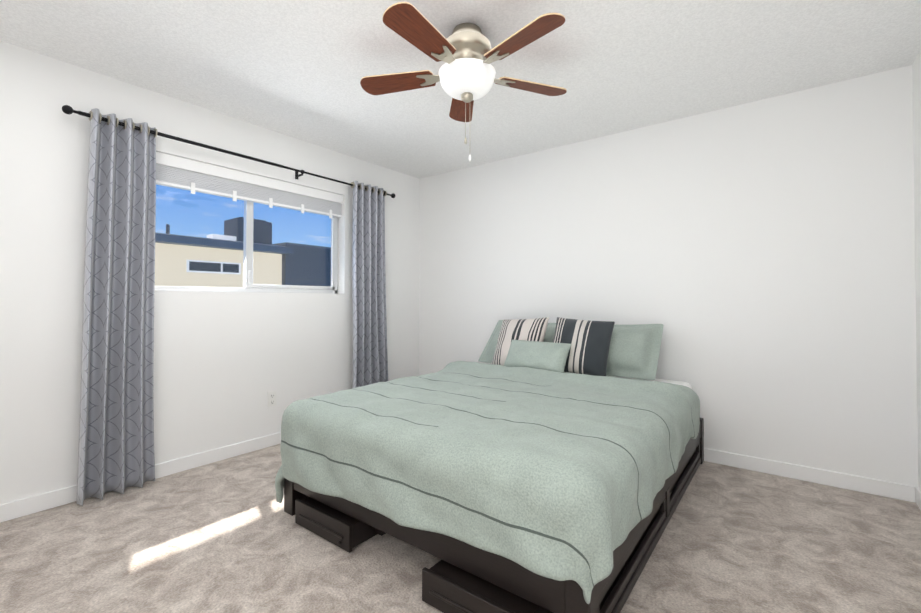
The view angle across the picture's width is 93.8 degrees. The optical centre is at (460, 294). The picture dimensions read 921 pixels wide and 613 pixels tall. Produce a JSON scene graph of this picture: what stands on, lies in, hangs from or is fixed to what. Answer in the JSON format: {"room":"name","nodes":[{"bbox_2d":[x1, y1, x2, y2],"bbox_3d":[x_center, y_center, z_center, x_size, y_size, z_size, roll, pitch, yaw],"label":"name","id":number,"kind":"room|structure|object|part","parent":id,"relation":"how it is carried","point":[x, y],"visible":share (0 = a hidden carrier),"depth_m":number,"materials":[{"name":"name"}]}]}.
{"room":"bedroom","nodes":[
{"label":"bedroom","id":0,"kind":"room"},
{"bbox_2d":[0,41,419,503],"bbox_3d":[-1.757,-0.059,3.063,0.150,2.440,4.440,-1,-1,37],"label":"wall","id":1,"kind":"structure","parent":0,"point":[225,363],"depth_m":2.77,"materials":[{"name":"white paint"}]},
{"bbox_2d":[0,432,280,522],"bbox_3d":[-1.692,1.115,2.998,0.013,0.090,4.140,-1,-1,37],"label":"baseboard","id":2,"kind":"structure","parent":1,"relation":"attached to","point":[33,504],"depth_m":2.75,"materials":[{"name":"white wood"}]},
{"bbox_2d":[62,105,394,197],"bbox_3d":[-1.418,-0.978,3.307,0.109,0.075,2.457,-1,-1,37],"label":"curtain rod","id":3,"kind":"object","parent":1,"relation":"attached to","point":[68,109],"visible":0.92,"depth_m":2.92,"materials":[{"name":"black metal"}]},
{"bbox_2d":[76,108,155,505],"bbox_3d":[-1.978,0.055,2.508,0.114,2.173,0.369,-1,-1,37],"label":"curtain","id":4,"kind":"object","parent":3,"relation":"hanging from","point":[116,441],"visible":0.98,"depth_m":2.50,"materials":[{"name":"grey fabric"}]},
{"bbox_2d":[89,111,157,136],"bbox_3d":[-1.972,-0.996,2.530,0.054,0.054,0.315,-1,-1,37],"label":"grommet","id":5,"kind":"object","parent":4,"relation":"attached to","point":[117,122],"visible":0.75,"depth_m":2.51,"materials":[{"name":"silver metal"}]},
{"bbox_2d":[352,181,387,387],"bbox_3d":[-0.829,0.075,4.013,0.112,2.173,0.475,-1,-1,37],"label":"curtain","id":6,"kind":"object","parent":3,"relation":"hanging from","point":[370,361],"visible":0.9,"depth_m":3.97,"materials":[{"name":"grey fabric"}]},
{"bbox_2d":[350,182,386,195],"bbox_3d":[-0.848,-0.976,4.006,0.054,0.054,0.392,-1,-1,37],"label":"grommet","id":7,"kind":"object","parent":6,"relation":"attached to","point":[366,187],"visible":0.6,"depth_m":3.96,"materials":[{"name":"silver metal"}]},
{"bbox_2d":[155,186,337,293],"bbox_3d":[-1.623,-0.461,3.293,0.062,0.890,1.640,-1,-1,37],"label":"window","id":8,"kind":"structure","parent":1,"relation":"in","point":[248,285],"depth_m":3.29,"materials":[{"name":"clear glass"}]},
{"bbox_2d":[156,152,342,218],"bbox_3d":[-1.582,-0.791,3.266,0.065,0.226,1.630,-1,-1,37],"label":"window blind","id":9,"kind":"object","parent":8,"relation":"attached to","point":[192,176],"visible":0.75,"depth_m":3.18,"materials":[{"name":"white"}]},
{"bbox_2d":[267,391,276,406],"bbox_3d":[-1.451,0.805,3.321,0.010,0.114,0.070,-1,-1,37],"label":"electrical outlet","id":10,"kind":"object","parent":1,"relation":"attached to","point":[271,398],"visible":1,"depth_m":3.32,"materials":[{"name":"white plastic"}]},
{"bbox_2d":[0,444,920,612],"bbox_3d":[-0.209,1.195,1.868,4.040,0.100,4.440,-1,-1,37],"label":"floor","id":11,"kind":"structure","parent":0,"point":[229,535],"depth_m":1.89,"materials":[{"name":"carpet"}]},
{"bbox_2d":[275,317,703,612],"bbox_3d":[0.349,0.659,2.622,1.802,0.992,2.245,-1,-1,37],"label":"bed","id":12,"kind":"object","parent":11,"relation":"on","point":[540,465],"visible":1,"depth_m":1.77,"materials":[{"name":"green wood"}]},
{"bbox_3d":[0.380,1.006,2.645,1.660,0.300,2.165,-1,-1,37],"label":"frame","id":13,"kind":"part","parent":12,"relation":"part of","materials":[{"name":"brown wood"}]},
{"bbox_3d":[0.390,0.731,2.662,1.540,0.250,2.080,-1,-1,37],"label":"mattress","id":14,"kind":"part","parent":12,"relation":"part of","materials":[{"name":"white"}]},
{"bbox_2d":[0,0,920,178],"bbox_3d":[-0.209,-1.344,1.902,4.040,0.100,4.440,-1,-1,37],"label":"ceiling","id":15,"kind":"structure","parent":0,"point":[298,69],"depth_m":2.35,"materials":[{"name":"white paint"}]},
{"bbox_2d":[360,2,566,161],"bbox_3d":[0.022,-0.968,2.081,1.080,0.648,1.059,-1,-1,37],"label":"fan","id":16,"kind":"object","parent":15,"relation":"hanging from","point":[465,77],"visible":1,"depth_m":2.02,"materials":[{"name":"brown wood"}]},
{"bbox_3d":[0.035,-0.799,2.114,0.053,0.310,0.030,-1,-1,37],"label":"chain","id":17,"kind":"part","parent":16,"relation":"part of","materials":[{"name":"silver metal"}]},
{"bbox_3d":[0.032,-1.032,2.116,0.280,0.106,0.280,-1,-1,37],"label":"lamp shade","id":18,"kind":"part","parent":16,"relation":"part of","materials":[{"name":"white glass"}]},
{"bbox_2d":[419,65,917,486],"bbox_3d":[1.090,-0.052,3.592,3.740,2.440,0.150,-1,-1,37],"label":"wall","id":19,"kind":"structure","parent":0,"point":[756,259],"depth_m":2.90,"materials":[{"name":"white paint"}]},
{"bbox_2d":[704,448,914,502],"bbox_3d":[1.040,1.122,3.511,3.714,0.090,0.013,-1,-1,37],"label":"baseboard","id":20,"kind":"structure","parent":19,"relation":"attached to","point":[894,490],"depth_m":2.64,"materials":[{"name":"white wood"}]},
{"bbox_2d":[912,49,920,489],"bbox_3d":[1.338,-0.090,0.707,0.150,2.440,4.440,-1,-1,37],"label":"wall","id":21,"kind":"structure","parent":0,"point":[916,69],"depth_m":2.35,"materials":[{"name":"white paint"}]},
{"bbox_2d":[915,486,920,509],"bbox_3d":[1.273,1.085,0.741,0.013,0.090,4.140,-1,-1,37],"label":"baseboard","id":22,"kind":"structure","parent":21,"relation":"attached to","point":[918,496],"depth_m":2.34,"materials":[{"name":"white wood"}]},
{"label":"outside","id":23,"kind":"structure","parent":0,"visible":0},
{"bbox_2d":[155,217,330,287],"bbox_3d":[-8.852,1.146,13.952,9.350,6.320,20.300,-1,-1,37],"label":"building","id":24,"kind":"structure","parent":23,"point":[294,271],"depth_m":10.99,"materials":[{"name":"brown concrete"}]}
]}

